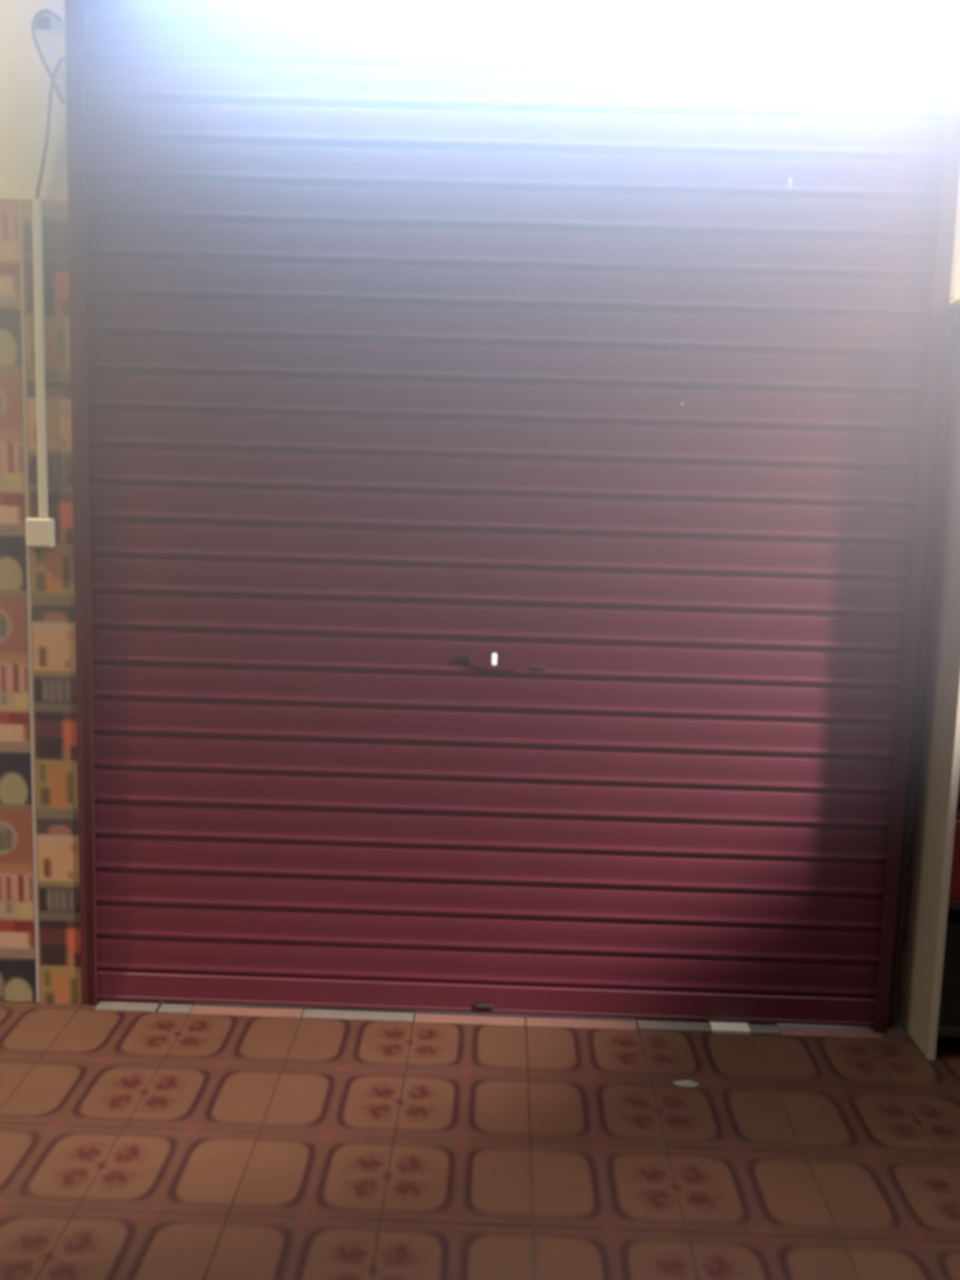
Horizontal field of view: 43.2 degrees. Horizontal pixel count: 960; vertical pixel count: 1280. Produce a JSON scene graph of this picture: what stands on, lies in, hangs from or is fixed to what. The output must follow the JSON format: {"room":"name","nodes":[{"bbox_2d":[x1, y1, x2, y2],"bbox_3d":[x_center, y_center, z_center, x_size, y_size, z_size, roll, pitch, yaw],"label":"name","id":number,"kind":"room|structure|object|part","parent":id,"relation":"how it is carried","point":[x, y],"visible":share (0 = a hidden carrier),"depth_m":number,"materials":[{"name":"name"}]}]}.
{"room":"garage","nodes":[
{"label":"garage","id":0,"kind":"room"},
{"bbox_2d":[0,999,959,1279],"bbox_3d":[0.336,1.472,0.520,6.100,0.121,6.600,2,8,1],"label":"floor","id":1,"kind":"structure","parent":0,"point":[154,1145],"depth_m":2.62,"materials":[{"name":"brown tile"}]},
{"bbox_2d":[673,1080,698,1087],"bbox_3d":[0.500,1.077,2.942,0.061,0.004,0.032,2,8,1],"label":"scrap","id":2,"kind":"object","parent":1,"relation":"on","point":[687,1083],"visible":1,"depth_m":2.94,"materials":[{"name":"paper"}]},
{"bbox_2d":[896,298,959,1060],"bbox_3d":[1.607,0.119,3.092,0.859,1.925,0.258,2,8,1],"label":"shelf unit","id":3,"kind":"object","parent":1,"relation":"on","point":[938,791],"visible":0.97,"depth_m":3.10,"materials":[{"name":"beige plastic"}]},
{"bbox_2d":[937,909,959,1026],"bbox_3d":[1.213,0.844,3.160,0.072,0.292,0.125,2,8,1],"label":"packet","id":4,"kind":"object","parent":3,"relation":"on","point":[949,1003],"visible":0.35,"depth_m":3.10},
{"bbox_2d":[948,807,959,900],"bbox_3d":[1.211,0.543,3.119,0.051,0.219,0.125,2,8,1],"label":"packet","id":5,"kind":"object","parent":3,"relation":"on","point":[954,889],"visible":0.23,"depth_m":3.06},
{"bbox_3d":[1.609,0.092,3.215,0.822,1.905,0.006,2,8,1],"label":"panel","id":6,"kind":"part","parent":3,"relation":"part of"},
{"bbox_2d":[0,0,959,1025],"bbox_3d":[0.436,-0.449,3.209,5.900,3.150,0.302,2,8,1],"label":"wall","id":7,"kind":"structure","parent":0,"point":[40,926],"depth_m":3.12,"materials":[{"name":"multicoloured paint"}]},
{"bbox_2d":[31,198,48,518],"bbox_3d":[-1.106,-0.700,3.044,0.022,0.785,0.016,2,8,1],"label":"conduit","id":8,"kind":"object","parent":7,"relation":"attached to","point":[37,208],"visible":1,"depth_m":3.04,"materials":[{"name":"white plastic"}]},
{"bbox_2d":[25,517,55,547],"bbox_3d":[-1.124,-0.274,3.096,0.068,0.075,0.030,2,8,1],"label":"junction box","id":9,"kind":"object","parent":7,"relation":"attached to","point":[40,532],"visible":1,"depth_m":3.08,"materials":[{"name":"white plastic"}]},
{"bbox_2d":[35,15,52,29],"bbox_3d":[-1.059,-1.498,2.935,0.040,0.028,0.019,2,8,1],"label":"clamp","id":10,"kind":"object","parent":7,"relation":"attached to","point":[43,22],"visible":1,"depth_m":2.93,"materials":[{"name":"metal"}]},
{"bbox_2d":[31,8,66,103],"bbox_3d":[-1.046,-1.412,2.935,0.088,0.218,0.031,2,8,1],"label":"cable","id":11,"kind":"object","parent":7,"relation":"attached to","point":[41,12],"visible":1,"depth_m":2.94,"materials":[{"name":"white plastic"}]},
{"bbox_2d":[35,56,65,198],"bbox_3d":[-1.053,-1.248,2.959,0.086,0.338,0.019,3,8,11],"label":"cable","id":12,"kind":"object","parent":7,"relation":"attached to","point":[62,59],"visible":1,"depth_m":2.96,"materials":[{"name":"grey plastic"}]},
{"bbox_2d":[94,999,882,1038],"bbox_3d":[0.019,1.016,3.303,2.105,0.017,0.145,2,8,1],"label":"door threshold","id":13,"kind":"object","parent":7,"relation":"attached to","point":[104,1005],"depth_m":3.26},
{"bbox_2d":[64,0,959,1033],"bbox_3d":[0.056,-0.432,3.047,2.205,2.940,0.258,2,8,1],"label":"roller shutter","id":14,"kind":"object","parent":7,"relation":"attached to","point":[596,348],"visible":1,"depth_m":3.10,"materials":[{"name":"red paint"}]},
{"bbox_3d":[-1.016,-0.402,3.112,0.042,2.800,0.065,2,8,1],"label":"guide rail","id":15,"kind":"part","parent":14,"relation":"part of","materials":[{"name":"grey metal"}]},
{"bbox_3d":[0.040,0.050,3.148,0.150,0.054,0.004,2,8,1],"label":"lock plate","id":16,"kind":"part","parent":14,"relation":"part of","materials":[{"name":"red paint"}]},
{"bbox_3d":[1.114,-0.335,3.080,0.034,2.800,0.065,2,8,1],"label":"guide rail","id":17,"kind":"part","parent":14,"relation":"part of","materials":[{"name":"grey metal"}]},
{"label":"outside","id":18,"kind":"structure","parent":0,"visible":0},
{"bbox_2d":[492,653,497,664],"bbox_3d":[0.175,0.123,10.376,12.000,0.130,13.715,2,8,1],"label":"pavement","id":19,"kind":"structure","parent":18,"point":[494,655],"depth_m":9.68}
]}

